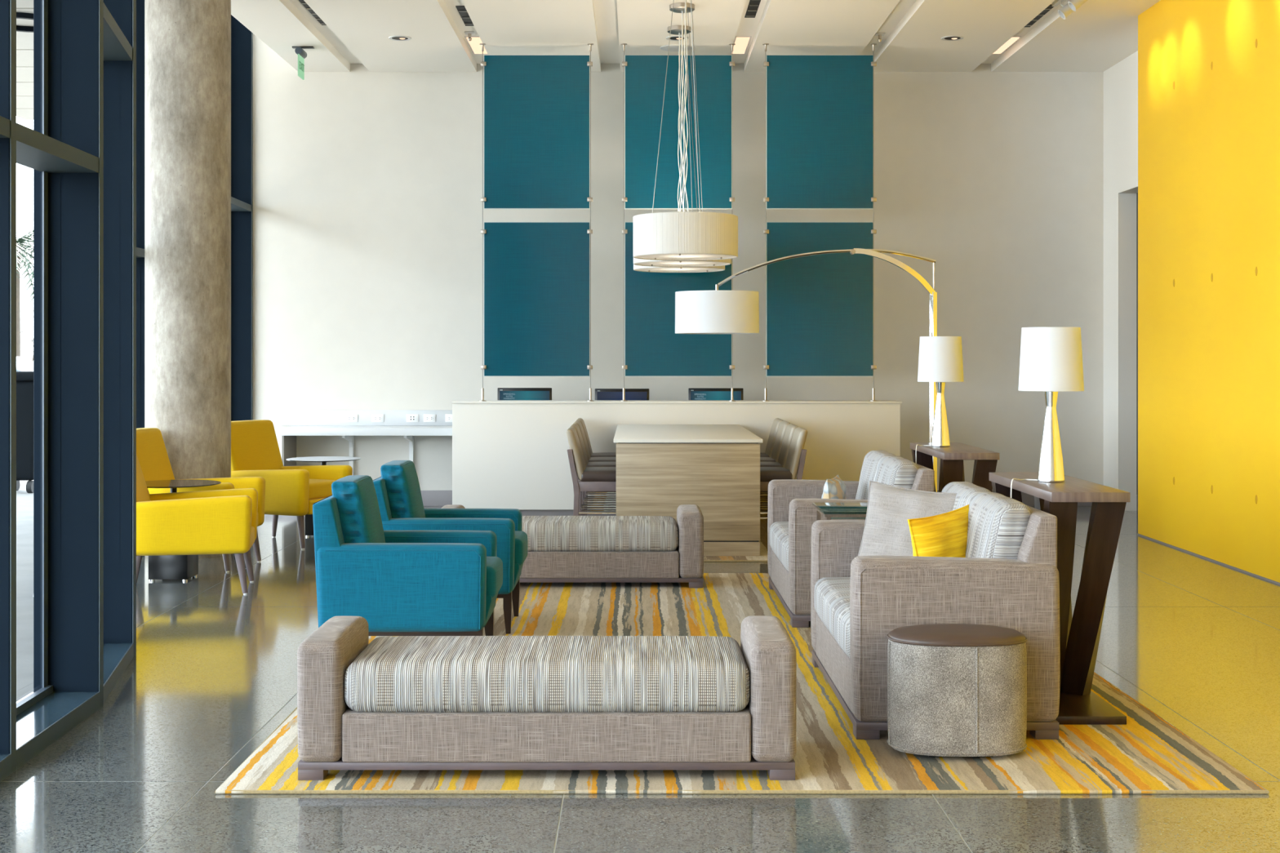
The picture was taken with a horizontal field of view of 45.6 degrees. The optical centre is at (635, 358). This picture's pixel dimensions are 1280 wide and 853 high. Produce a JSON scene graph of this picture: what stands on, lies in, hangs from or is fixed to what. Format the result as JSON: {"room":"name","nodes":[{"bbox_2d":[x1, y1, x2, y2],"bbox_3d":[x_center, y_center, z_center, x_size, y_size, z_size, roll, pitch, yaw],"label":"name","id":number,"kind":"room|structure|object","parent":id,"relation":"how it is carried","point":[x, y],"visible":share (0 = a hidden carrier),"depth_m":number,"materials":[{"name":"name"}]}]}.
{"room":"hotel lobby","nodes":[
{"label":"hotel lobby","id":0,"kind":"room"},
{"bbox_2d":[0,0,253,773],"bbox_3d":[-2.885,-1.100,5.808,1.345,5.200,19.662,0,0,-7],"label":"window frame","id":1,"kind":"structure","parent":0,"point":[96,105],"depth_m":6.54,"materials":[{"name":"blue metal"}]},
{"bbox_2d":[0,115,11,782],"bbox_3d":[-2.373,-0.715,5.005,0.290,4.430,1.029,0,0,-3],"label":"window","id":2,"kind":"structure","parent":1,"relation":"in","point":[5,759],"depth_m":5.46,"materials":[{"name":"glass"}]},
{"bbox_2d":[16,0,33,119],"bbox_3d":[-5.670,-3.475,12.485,6.360,0.350,18.970,0,0,0],"label":"canopy","id":3,"kind":"object","parent":1,"relation":"attached to","point":[24,8],"visible":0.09,"depth_m":17.53,"materials":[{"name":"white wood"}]},
{"bbox_2d":[16,0,99,769],"bbox_3d":[-2.425,-0.715,6.050,0.291,4.430,0.993,0,0,-2],"label":"window","id":4,"kind":"structure","parent":1,"relation":"in","point":[43,716],"depth_m":6.39,"materials":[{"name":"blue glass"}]},
{"bbox_2d":[103,3,133,702],"bbox_3d":[-2.562,-0.715,7.125,0.285,4.430,1.149,0,0,-11],"label":"window","id":5,"kind":"structure","parent":1,"relation":"in","point":[117,656],"depth_m":7.26,"materials":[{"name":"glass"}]},
{"bbox_2d":[231,196,251,211],"bbox_3d":[-4.032,-1.100,14.565,0.315,5.200,1.830,0,0,0],"label":"window","id":6,"kind":"structure","parent":1,"relation":"in","point":[237,205],"depth_m":15.13,"materials":[{"name":"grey glass"}]},
{"bbox_2d":[0,506,1279,852],"bbox_3d":[1.950,1.600,5.900,12.500,0.200,20.200,0,0,0],"label":"floor","id":7,"kind":"structure","parent":0,"point":[1194,640],"depth_m":5.34,"materials":[{"name":"grey"}]},
{"bbox_2d":[145,480,221,581],"bbox_3d":[-3.155,1.174,10.405,0.630,0.652,0.630,0,0,0],"label":"round table","id":8,"kind":"object","parent":7,"relation":"on","point":[184,567],"visible":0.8,"depth_m":10.27,"materials":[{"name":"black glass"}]},
{"bbox_2d":[144,0,231,558],"bbox_3d":[-3.450,-0.715,11.750,0.638,4.430,0.638,0,0,0],"label":"concrete column","id":9,"kind":"structure","parent":7,"relation":"on","point":[188,42],"depth_m":11.48,"materials":[{"name":"grey concrete"}]},
{"bbox_2d":[136,454,257,595],"bbox_3d":[-2.955,1.006,9.907,0.934,0.989,0.668,0,0,-10],"label":"armchair","id":10,"kind":"object","parent":7,"relation":"on","point":[215,522],"visible":0.7,"depth_m":9.62,"materials":[{"name":"fabric"}]},
{"bbox_2d":[136,427,265,572],"bbox_3d":[-3.249,1.006,11.058,0.934,0.989,0.668,0,0,9],"label":"armchair","id":11,"kind":"object","parent":7,"relation":"on","point":[151,451],"visible":0.2,"depth_m":11.20,"materials":[{"name":"fabric"}]},
{"bbox_2d":[231,419,352,549],"bbox_3d":[-2.876,1.006,12.439,0.934,0.989,0.668,0,0,27],"label":"armchair","id":12,"kind":"object","parent":7,"relation":"on","point":[290,491],"visible":0.64,"depth_m":12.33,"materials":[{"name":"fabric"}]},
{"bbox_2d":[308,479,336,499],"bbox_3d":[-2.776,1.055,12.388,0.612,0.142,0.436,0,0,27],"label":"seat cushion","id":13,"kind":"object","parent":12,"relation":"on","point":[319,489],"depth_m":12.22,"materials":[{"name":"yellow fabric"}]},
{"bbox_2d":[285,456,360,537],"bbox_3d":[-2.655,1.174,12.970,0.630,0.652,0.630,0,0,0],"label":"round table","id":14,"kind":"object","parent":7,"relation":"on","point":[323,460],"visible":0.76,"depth_m":12.84,"materials":[{"name":"black paint"}]},
{"bbox_2d":[451,400,902,519],"bbox_3d":[0.384,0.946,14.544,4.180,1.108,0.812,0,0,0],"label":"reception desk","id":15,"kind":"object","parent":7,"relation":"on","point":[507,454],"visible":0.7,"depth_m":14.15,"materials":[{"name":"white laminate"}]},
{"bbox_2d":[497,387,551,399],"bbox_3d":[-1.073,0.514,14.750,0.526,0.471,0.180,0,0,0],"label":"monitor","id":16,"kind":"object","parent":15,"relation":"on","point":[503,393],"visible":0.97,"depth_m":14.72,"materials":[{"name":"black"}]},
{"bbox_2d":[595,388,648,399],"bbox_3d":[-0.131,0.518,14.750,0.526,0.464,0.180,0,0,0],"label":"monitor","id":17,"kind":"object","parent":15,"relation":"on","point":[600,393],"visible":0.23,"depth_m":14.72,"materials":[{"name":"black"}]},
{"bbox_2d":[451,400,902,403],"bbox_3d":[0.384,0.403,14.314,4.180,0.021,0.352,0,0,0],"label":"countertop","id":18,"kind":"structure","parent":15,"relation":"on","point":[457,401],"depth_m":14.14,"materials":[{"name":"white laminate"}]},
{"bbox_2d":[688,387,743,399],"bbox_3d":[0.775,0.516,14.750,0.531,0.469,0.180,0,0,0],"label":"monitor","id":19,"kind":"object","parent":15,"relation":"on","point":[694,393],"visible":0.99,"depth_m":14.72,"materials":[{"name":"black"}]},
{"bbox_2d":[703,520,768,561],"bbox_3d":[0.325,1.494,12.680,2.958,0.014,2.846,0,0,0],"label":"area rug","id":20,"kind":"object","parent":7,"relation":"on","point":[763,557],"visible":0.03,"depth_m":11.49,"materials":[{"name":"beige carpet"}]},
{"bbox_2d":[566,426,616,515],"bbox_3d":[-0.277,1.016,11.975,0.524,0.945,0.450,0,0,0],"label":"counter stool","id":21,"kind":"object","parent":20,"relation":"on","point":[584,478],"visible":0.72,"depth_m":11.76,"materials":[{"name":"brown fabric"}]},
{"bbox_2d":[570,423,616,515],"bbox_3d":[-0.277,1.016,12.600,0.524,0.945,0.450,0,0,0],"label":"counter stool","id":22,"kind":"object","parent":20,"relation":"on","point":[575,426],"visible":0.22,"depth_m":12.41,"materials":[{"name":"brown wood"}]},
{"bbox_2d":[573,420,616,515],"bbox_3d":[-0.277,1.016,13.220,0.524,0.945,0.450,0,0,0],"label":"counter stool","id":23,"kind":"object","parent":20,"relation":"on","point":[578,423],"visible":0.33,"depth_m":13.03,"materials":[{"name":"leather"}]},
{"bbox_2d":[576,417,616,515],"bbox_3d":[-0.277,1.016,13.840,0.524,0.945,0.450,0,0,0],"label":"counter stool","id":24,"kind":"object","parent":20,"relation":"on","point":[581,420],"visible":0.25,"depth_m":13.64,"materials":[{"name":"brown wood"}]},
{"bbox_2d":[613,424,762,555],"bbox_3d":[0.396,1.046,12.803,1.126,0.883,2.635,0,0,0],"label":"table","id":25,"kind":"object","parent":20,"relation":"on","point":[660,468],"visible":0.77,"depth_m":11.50,"materials":[{"name":"beige laminate"}]},
{"bbox_2d":[760,417,782,497],"bbox_3d":[1.069,1.016,13.840,0.524,0.945,0.450,0,0,0],"label":"counter stool","id":26,"kind":"object","parent":20,"relation":"on","point":[776,421],"visible":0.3,"depth_m":13.67,"materials":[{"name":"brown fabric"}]},
{"bbox_2d":[760,420,790,503],"bbox_3d":[1.069,1.016,13.220,0.524,0.945,0.450,0,0,0],"label":"counter stool","id":27,"kind":"object","parent":20,"relation":"on","point":[783,425],"visible":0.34,"depth_m":13.05,"materials":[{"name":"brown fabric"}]},
{"bbox_2d":[760,423,798,511],"bbox_3d":[1.069,1.016,12.600,0.524,0.945,0.450,0,0,0],"label":"counter stool","id":28,"kind":"object","parent":20,"relation":"on","point":[790,428],"visible":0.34,"depth_m":12.43,"materials":[{"name":"brown fabric"}]},
{"bbox_2d":[760,426,807,519],"bbox_3d":[1.069,1.016,11.975,0.524,0.945,0.450,0,0,0],"label":"counter stool","id":29,"kind":"object","parent":20,"relation":"on","point":[795,461],"visible":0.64,"depth_m":11.76,"materials":[{"name":"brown fabric"}]},
{"bbox_2d":[214,573,1269,794],"bbox_3d":[0.366,1.493,7.915,3.633,0.014,5.336,0,0,0],"label":"area rug","id":30,"kind":"object","parent":7,"relation":"on","point":[1148,754],"visible":0.42,"depth_m":5.63,"materials":[{"name":"multicoloured carpet"}]},
{"bbox_2d":[312,475,502,635],"bbox_3d":[-1.080,1.031,7.400,0.852,0.911,0.658,0,0,0],"label":"armchair","id":31,"kind":"object","parent":30,"relation":"on","point":[402,583],"visible":0.99,"depth_m":7.08,"materials":[{"name":"fabric"}]},
{"bbox_2d":[331,475,385,542],"bbox_3d":[-1.340,0.786,7.400,0.213,0.422,0.474,0,0,0],"label":"cushion","id":32,"kind":"object","parent":31,"relation":"on","point":[354,497],"depth_m":7.20,"materials":[{"name":"teal fabric"}]},
{"bbox_2d":[485,556,502,598],"bbox_3d":[-0.986,1.061,7.400,0.664,0.171,0.406,0,0,0],"label":"seat cushion","id":33,"kind":"object","parent":31,"relation":"on","point":[494,564],"depth_m":7.24,"materials":[{"name":"teal fabric"}]},
{"bbox_2d":[373,460,528,634],"bbox_3d":[-1.036,1.031,8.525,0.852,0.911,0.658,0,0,0],"label":"armchair","id":34,"kind":"object","parent":30,"relation":"on","point":[397,490],"visible":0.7,"depth_m":8.30,"materials":[{"name":"fabric"}]},
{"bbox_2d":[380,460,425,518],"bbox_3d":[-1.296,0.786,8.525,0.213,0.422,0.474,0,0,0],"label":"cushion","id":35,"kind":"object","parent":34,"relation":"on","point":[399,477],"depth_m":8.32,"materials":[{"name":"teal fabric"}]},
{"bbox_2d":[514,530,528,566],"bbox_3d":[-0.942,1.061,8.525,0.664,0.171,0.406,0,0,0],"label":"seat cushion","id":36,"kind":"object","parent":34,"relation":"on","point":[521,551],"depth_m":8.35,"materials":[{"name":"teal fabric"}]},
{"bbox_2d":[297,616,796,780],"bbox_3d":[-0.314,1.237,5.650,1.772,0.498,0.590,0,0,0],"label":"upholstered bench","id":37,"kind":"object","parent":30,"relation":"on","point":[403,702],"visible":1,"depth_m":5.37,"materials":[{"name":"beige fabric"}]},
{"bbox_2d":[344,635,750,712],"bbox_3d":[-0.314,1.163,5.650,1.442,0.197,0.588,0,0,0],"label":"seat cushion","id":38,"kind":"object","parent":37,"relation":"on","point":[403,673],"depth_m":5.37,"materials":[{"name":"fabric"}]},
{"bbox_2d":[440,504,703,587],"bbox_3d":[-0.440,1.237,10.160,1.772,0.498,0.590,0,0,0],"label":"upholstered bench","id":39,"kind":"object","parent":30,"relation":"on","point":[562,548],"visible":0.61,"depth_m":9.88,"materials":[{"name":"beige fabric"}]},
{"bbox_2d":[522,515,678,551],"bbox_3d":[-0.440,1.163,10.160,1.442,0.197,0.588,0,0,0],"label":"seat cushion","id":40,"kind":"object","parent":39,"relation":"on","point":[544,533],"depth_m":9.87,"materials":[{"name":"fabric"}]},
{"bbox_2d":[675,248,937,492],"bbox_3d":[1.193,0.375,10.130,1.862,2.221,0.558,0,0,0],"label":"arc floor lamp","id":41,"kind":"object","parent":30,"relation":"on","point":[696,312],"visible":0.89,"depth_m":9.96,"materials":[{"name":"white fabric"}]},
{"bbox_2d":[812,502,867,520],"bbox_3d":[1.240,1.129,7.950,0.580,0.715,0.480,0,0,0],"label":"glass side table","id":42,"kind":"object","parent":30,"relation":"on","point":[828,513],"visible":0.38,"depth_m":8.01,"materials":[{"name":"clear glass"}]},
{"bbox_2d":[823,509,866,513],"bbox_3d":[1.240,0.809,7.950,0.520,0.010,0.420,0,0,0],"label":"glass shelf","id":43,"kind":"object","parent":42,"relation":"attached to","point":[825,511],"depth_m":8.04,"materials":[{"name":"clear glass"}]},
{"bbox_2d":[767,450,934,627],"bbox_3d":[1.258,1.030,9.170,0.822,0.911,1.514,0,0,0],"label":"loveseat","id":44,"kind":"object","parent":30,"relation":"on","point":[791,512],"visible":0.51,"depth_m":8.67,"materials":[{"name":"beige fabric"}]},
{"bbox_2d":[769,521,788,571],"bbox_3d":[1.187,1.131,9.170,0.681,0.215,1.196,0,0,0],"label":"seat cushion","id":45,"kind":"object","parent":44,"relation":"on","point":[779,531],"depth_m":9.16,"materials":[{"name":"fabric"}]},
{"bbox_2d":[821,475,846,499],"bbox_3d":[1.217,0.877,9.303,0.150,0.315,0.366,0,0,19],"label":"throw pillow","id":46,"kind":"object","parent":44,"relation":"on","point":[833,488],"visible":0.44,"depth_m":9.18,"materials":[{"name":"multicoloured fabric"}]},
{"bbox_2d":[855,450,896,499],"bbox_3d":[1.493,0.815,9.470,0.230,0.476,0.595,0,0,0],"label":"cushion","id":47,"kind":"object","parent":44,"relation":"on","point":[872,460],"depth_m":9.40,"materials":[{"name":"fabric"}]},
{"bbox_2d":[875,456,918,488],"bbox_3d":[1.494,0.814,8.870,0.231,0.478,0.596,0,0,0],"label":"cushion","id":48,"kind":"object","parent":44,"relation":"on","point":[895,471],"depth_m":8.61,"materials":[{"name":"fabric"}]},
{"bbox_2d":[810,482,1059,739],"bbox_3d":[1.253,1.030,6.690,0.822,0.911,1.514,0,0,0],"label":"loveseat","id":49,"kind":"object","parent":30,"relation":"on","point":[1007,576],"visible":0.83,"depth_m":5.94,"materials":[{"name":"beige fabric"}]},
{"bbox_2d":[813,577,850,657],"bbox_3d":[1.182,1.131,6.690,0.681,0.215,1.196,0,0,0],"label":"seat cushion","id":50,"kind":"object","parent":49,"relation":"on","point":[831,594],"depth_m":6.69,"materials":[{"name":"fabric"}]},
{"bbox_2d":[857,480,957,555],"bbox_3d":[1.260,0.810,7.013,0.534,0.473,0.185,0,0,38],"label":"throw pillow","id":51,"kind":"object","parent":49,"relation":"on","point":[886,532],"visible":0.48,"depth_m":7.01,"materials":[{"name":"fabric"}]},
{"bbox_2d":[907,504,968,557],"bbox_3d":[1.338,0.842,6.495,0.487,0.426,0.186,0,0,-42],"label":"throw pillow","id":52,"kind":"object","parent":49,"relation":"on","point":[944,535],"visible":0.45,"depth_m":6.40,"materials":[{"name":"yellow fabric"}]},
{"bbox_2d":[941,482,991,510],"bbox_3d":[1.488,0.815,6.990,0.230,0.476,0.595,0,0,0],"label":"cushion","id":53,"kind":"object","parent":49,"relation":"on","point":[966,491],"depth_m":6.86,"materials":[{"name":"fabric"}]},
{"bbox_2d":[965,493,1031,559],"bbox_3d":[1.489,0.814,6.390,0.231,0.478,0.596,0,0,0],"label":"cushion","id":54,"kind":"object","parent":49,"relation":"on","point":[998,524],"depth_m":6.14,"materials":[{"name":"fabric"}]},
{"bbox_2d":[910,442,999,492],"bbox_3d":[1.940,1.014,9.340,0.320,0.944,1.100,0,0,0],"label":"console table","id":55,"kind":"object","parent":30,"relation":"on","point":[952,465],"visible":0.28,"depth_m":8.88,"materials":[{"name":"brown wood"}]},
{"bbox_2d":[915,336,964,463],"bbox_3d":[1.881,0.381,9.420,0.288,1.040,0.282,0,0,14],"label":"table lamp","id":56,"kind":"object","parent":55,"relation":"on","point":[940,357],"visible":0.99,"depth_m":9.33,"materials":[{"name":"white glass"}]},
{"bbox_2d":[886,623,1027,757],"bbox_3d":[1.215,1.251,5.768,0.525,0.470,0.323,0,0,0],"label":"pouf","id":57,"kind":"object","parent":30,"relation":"on","point":[954,690],"visible":1,"depth_m":5.63,"materials":[{"name":"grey leather"}]},
{"bbox_2d":[989,472,1130,724],"bbox_3d":[1.850,1.014,6.740,0.320,0.944,1.100,0,0,0],"label":"console table","id":58,"kind":"object","parent":30,"relation":"on","point":[1080,633],"visible":0.57,"depth_m":6.39,"materials":[{"name":"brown wood"}]},
{"bbox_2d":[1010,327,1084,497],"bbox_3d":[1.826,0.381,6.723,0.293,1.040,0.280,0,0,26],"label":"table lamp","id":59,"kind":"object","parent":58,"relation":"on","point":[1051,361],"visible":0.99,"depth_m":6.63,"materials":[{"name":"white fabric"}]},
{"bbox_2d":[253,33,1103,490],"bbox_3d":[0.235,-1.150,15.640,9.070,5.300,0.200,0,0,0],"label":"wall","id":60,"kind":"structure","parent":0,"point":[367,185],"depth_m":15.54,"materials":[{"name":"paint"}]},
{"bbox_2d":[280,409,452,475],"bbox_3d":[-2.437,0.930,15.240,2.367,0.820,0.600,0,0,0],"label":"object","id":61,"kind":"structure","parent":60,"relation":"attached to","point":[305,422],"depth_m":15.52,"materials":[{"name":"white laminate"}]},
{"bbox_2d":[280,425,452,435],"bbox_3d":[-2.366,0.715,15.240,2.226,0.074,0.600,0,0,0],"label":"countertop","id":62,"kind":"structure","parent":61,"relation":"on","point":[295,430],"depth_m":14.94,"materials":[{"name":"white laminate"}]},
{"bbox_2d":[280,409,452,425],"bbox_3d":[-2.437,0.599,15.529,2.367,0.158,0.022,0,0,0],"label":"backsplash","id":63,"kind":"structure","parent":60,"relation":"attached to","point":[287,417],"depth_m":15.52,"materials":[{"name":"white laminate"}]},
{"bbox_2d":[420,490,1092,506],"bbox_3d":[0.485,1.420,15.531,8.570,0.160,0.018,0,0,0],"label":"baseboard","id":64,"kind":"structure","parent":60,"relation":"attached to","point":[429,498],"depth_m":15.52,"materials":[{"name":"grey"}]},
{"bbox_2d":[231,0,1159,71],"bbox_3d":[0.735,-3.030,5.670,8.330,0.200,19.740,0,0,0],"label":"ceiling","id":65,"kind":"structure","parent":0,"point":[1100,34],"depth_m":13.70,"materials":[{"name":"white paint"}]},
{"bbox_2d":[292,46,314,79],"bbox_3d":[-3.120,-2.785,14.300,0.200,0.290,0.220,0,0,0],"label":"exit sign","id":66,"kind":"object","parent":65,"relation":"hanging from","point":[301,54],"visible":1,"depth_m":14.27,"materials":[{"name":"green plastic"}]},
{"bbox_2d":[298,0,326,25],"bbox_3d":[-2.780,-3.008,12.360,0.090,0.014,2.720,0,0,0],"label":"ceiling vent","id":67,"kind":"object","parent":65,"relation":"in","point":[306,6],"visible":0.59,"depth_m":13.23,"materials":[{"name":"black metal"}]},
{"bbox_2d":[455,5,474,26],"bbox_3d":[-1.490,-3.008,13.375,0.090,0.014,0.750,0,0,0],"label":"ceiling vent","id":68,"kind":"object","parent":65,"relation":"in","point":[462,10],"visible":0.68,"depth_m":13.35,"materials":[{"name":"black metal"}]},
{"bbox_2d":[464,35,487,53],"bbox_3d":[-1.520,-3.008,14.610,0.156,0.014,0.770,0,0,0],"label":"recessed light","id":69,"kind":"object","parent":65,"relation":"in","point":[474,44],"visible":0.79,"depth_m":14.54,"materials":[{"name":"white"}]},
{"bbox_2d":[479,43,486,401],"bbox_3d":[-1.422,-1.269,14.170,0.068,3.322,0.067,0,0,0],"label":"cable","id":70,"kind":"object","parent":65,"relation":"hanging from","point":[482,44],"visible":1,"depth_m":14.17,"materials":[{"name":"silver metal"}]},
{"bbox_2d":[480,222,592,377],"bbox_3d":[-0.918,-0.554,14.166,1.039,1.438,0.040,0,0,0],"label":"panel","id":71,"kind":"object","parent":70,"relation":"hanging from","point":[537,274],"visible":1,"depth_m":14.16,"materials":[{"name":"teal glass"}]},
{"bbox_2d":[480,54,592,208],"bbox_3d":[-0.918,-2.110,14.166,1.039,1.433,0.040,0,0,0],"label":"panel","id":72,"kind":"object","parent":70,"relation":"hanging from","point":[537,107],"visible":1,"depth_m":14.16,"materials":[{"name":"teal glass"}]},
{"bbox_2d":[586,43,594,401],"bbox_3d":[-0.420,-1.269,14.170,0.068,3.322,0.067,0,0,0],"label":"cable","id":73,"kind":"object","parent":65,"relation":"hanging from","point":[589,44],"visible":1,"depth_m":14.17,"materials":[{"name":"silver metal"}]},
{"bbox_2d":[620,43,627,401],"bbox_3d":[-0.109,-1.269,14.170,0.068,3.322,0.067,0,0,0],"label":"cable","id":74,"kind":"object","parent":65,"relation":"hanging from","point":[623,44],"visible":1,"depth_m":14.17,"materials":[{"name":"silver metal"}]},
{"bbox_2d":[660,44,692,51],"bbox_3d":[0.384,-2.924,14.340,0.310,0.012,0.310,0,0,0],"label":"ceiling speaker","id":75,"kind":"object","parent":65,"relation":"attached to","point":[673,47],"visible":0.8,"depth_m":14.29,"materials":[{"name":"white plastic"}]},
{"bbox_2d":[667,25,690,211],"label":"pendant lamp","id":76,"kind":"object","parent":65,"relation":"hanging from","point":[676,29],"depth_m":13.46,"materials":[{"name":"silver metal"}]},
{"bbox_2d":[633,264,724,272],"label":"pendant lamp","id":77,"kind":"object","parent":65,"relation":"hanging from","point":[637,268],"depth_m":13.45,"materials":[{"name":"white fabric"}]},
{"bbox_2d":[636,267,720,271],"bbox_3d":[0.385,-0.794,13.470,0.794,0.004,0.794,0,0,-11],"label":"diffuser","id":78,"kind":"object","parent":77,"relation":"attached to","point":[642,269],"depth_m":13.55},
{"bbox_2d":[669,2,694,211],"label":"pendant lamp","id":79,"kind":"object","parent":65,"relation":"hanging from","point":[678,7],"depth_m":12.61,"materials":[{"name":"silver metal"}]},
{"bbox_2d":[633,257,731,266],"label":"pendant lamp","id":80,"kind":"object","parent":65,"relation":"hanging from","point":[641,262],"depth_m":12.62,"materials":[{"name":"white fabric"}]},
{"bbox_2d":[635,261,728,266],"bbox_3d":[0.385,-0.794,12.620,0.794,0.004,0.794,0,0,-6],"label":"diffuser","id":81,"kind":"object","parent":80,"relation":"attached to","point":[637,263],"depth_m":12.66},
{"bbox_2d":[632,0,737,260],"bbox_3d":[0.385,-1.854,11.770,0.810,2.152,0.810,0,0,0],"label":"pendant lamp","id":82,"kind":"object","parent":65,"relation":"hanging from","point":[683,235],"visible":1,"depth_m":11.46,"materials":[{"name":"white fabric"}]},
{"bbox_2d":[635,253,734,259],"bbox_3d":[0.385,-0.794,11.770,0.794,0.004,0.794,0,0,0],"label":"diffuser","id":83,"kind":"object","parent":82,"relation":"attached to","point":[644,256],"depth_m":11.82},
{"bbox_2d":[728,43,735,401],"bbox_3d":[0.898,-1.269,14.170,0.068,3.322,0.067,0,0,0],"label":"cable","id":84,"kind":"object","parent":65,"relation":"hanging from","point":[731,44],"visible":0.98,"depth_m":14.16,"materials":[{"name":"silver metal"}]},
{"bbox_2d":[622,54,734,208],"bbox_3d":[0.397,-2.110,14.166,1.049,1.433,0.040,0,0,0],"label":"panel","id":85,"kind":"object","parent":84,"relation":"hanging from","point":[645,75],"visible":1,"depth_m":14.16,"materials":[{"name":"teal glass"}]},
{"bbox_2d":[622,222,734,377],"bbox_3d":[0.397,-0.554,14.166,1.049,1.438,0.040,0,0,0],"label":"panel","id":86,"kind":"object","parent":84,"relation":"hanging from","point":[652,347],"visible":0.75,"depth_m":14.16,"materials":[{"name":"teal glass"}]},
{"bbox_2d":[730,35,751,53],"bbox_3d":[1.005,-3.008,14.610,0.156,0.014,0.770,0,0,0],"label":"recessed light","id":87,"kind":"object","parent":65,"relation":"in","point":[742,42],"visible":0.86,"depth_m":14.54,"materials":[{"name":"white"}]},
{"bbox_2d":[744,0,760,17],"bbox_3d":[1.005,-3.008,12.710,0.090,0.014,1.420,0,0,0],"label":"ceiling vent","id":88,"kind":"object","parent":65,"relation":"in","point":[753,5],"visible":1,"depth_m":13.07,"materials":[{"name":"black metal"}]},
{"bbox_2d":[870,43,876,401],"bbox_3d":[2.212,-1.269,14.170,0.068,3.322,0.067,0,0,0],"label":"cable","id":89,"kind":"object","parent":65,"relation":"hanging from","point":[873,44],"visible":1,"depth_m":14.16,"materials":[{"name":"silver metal"}]},
{"bbox_2d":[763,54,876,208],"bbox_3d":[1.713,-2.110,14.166,1.049,1.433,0.040,0,0,0],"label":"panel","id":90,"kind":"object","parent":89,"relation":"hanging from","point":[820,108],"visible":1,"depth_m":14.16,"materials":[{"name":"teal glass"}]},
{"bbox_2d":[763,222,876,377],"bbox_3d":[1.713,-0.554,14.166,1.049,1.438,0.040,0,0,0],"label":"panel","id":91,"kind":"object","parent":89,"relation":"hanging from","point":[820,308],"visible":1,"depth_m":14.16,"materials":[{"name":"teal glass"}]},
{"bbox_2d":[992,35,1021,53],"bbox_3d":[3.525,-3.008,14.610,0.156,0.014,0.770,0,0,0],"label":"recessed light","id":92,"kind":"object","parent":65,"relation":"in","point":[1014,38],"visible":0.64,"depth_m":14.54,"materials":[{"name":"white plastic"}]},
{"bbox_2d":[1024,4,1053,26],"bbox_3d":[3.525,-3.008,13.375,0.090,0.014,0.850,0,0,0],"label":"ceiling vent","id":93,"kind":"object","parent":65,"relation":"in","point":[1050,6],"visible":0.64,"depth_m":13.35,"materials":[{"name":"black metal"}]},
{"bbox_2d":[1052,0,1087,19],"bbox_3d":[3.605,-2.924,11.225,0.171,0.182,3.350,0,0,0],"label":"track light","id":94,"kind":"object","parent":65,"relation":"attached to","point":[1072,6],"visible":0.99,"depth_m":12.66,"materials":[{"name":"white metal"}]},
{"bbox_2d":[1103,50,1137,511],"bbox_3d":[4.860,-0.765,14.170,0.180,4.530,3.140,0,0,0],"label":"wall","id":95,"kind":"structure","parent":0,"point":[1119,209],"depth_m":15.06,"materials":[{"name":"white paint"}]},
{"bbox_2d":[1136,193,1137,494],"bbox_3d":[6.575,-0.070,15.130,3.250,3.140,0.140,0,0,0],"label":"wall","id":96,"kind":"structure","parent":0,"point":[1136,193],"depth_m":15.06,"materials":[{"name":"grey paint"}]},
{"bbox_2d":[1137,0,1279,582],"bbox_3d":[4.452,-0.715,4.400,0.337,4.430,17.200,0,0,0],"label":"wall","id":97,"kind":"structure","parent":0,"point":[1209,70],"depth_m":11.43,"materials":[{"name":"yellow paint"}]},
{"bbox_2d":[1137,533,1279,585],"bbox_3d":[4.281,1.494,4.400,0.010,0.012,17.200,0,0,0],"label":"trim","id":98,"kind":"structure","parent":97,"relation":"attached to","point":[1140,535],"depth_m":11.29,"materials":[{"name":"grey"}]},
{"label":"outside","id":99,"kind":"structure","parent":0,"visible":0},
{"bbox_2d":[16,480,33,702],"bbox_3d":[-16.203,1.600,20.000,27.595,0.200,80.000,0,0,0],"label":"terrace","id":100,"kind":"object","parent":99,"point":[24,500],"visible":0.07,"depth_m":9.77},
{"bbox_2d":[16,371,33,493],"bbox_3d":[-6.916,0.820,17.200,0.700,1.360,0.700,0,0,0],"label":"waste bin","id":101,"kind":"object","parent":100,"relation":"on","point":[24,380],"visible":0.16,"depth_m":16.94,"materials":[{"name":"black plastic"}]},
{"bbox_2d":[16,230,33,356],"bbox_3d":[-14.696,-0.858,35.981,4.066,4.716,4.054,0,0,0],"label":"palm tree","id":102,"kind":"object","parent":100,"relation":"on","point":[21,254],"visible":0.24,"depth_m":35.95,"materials":[{"name":"green plant"}]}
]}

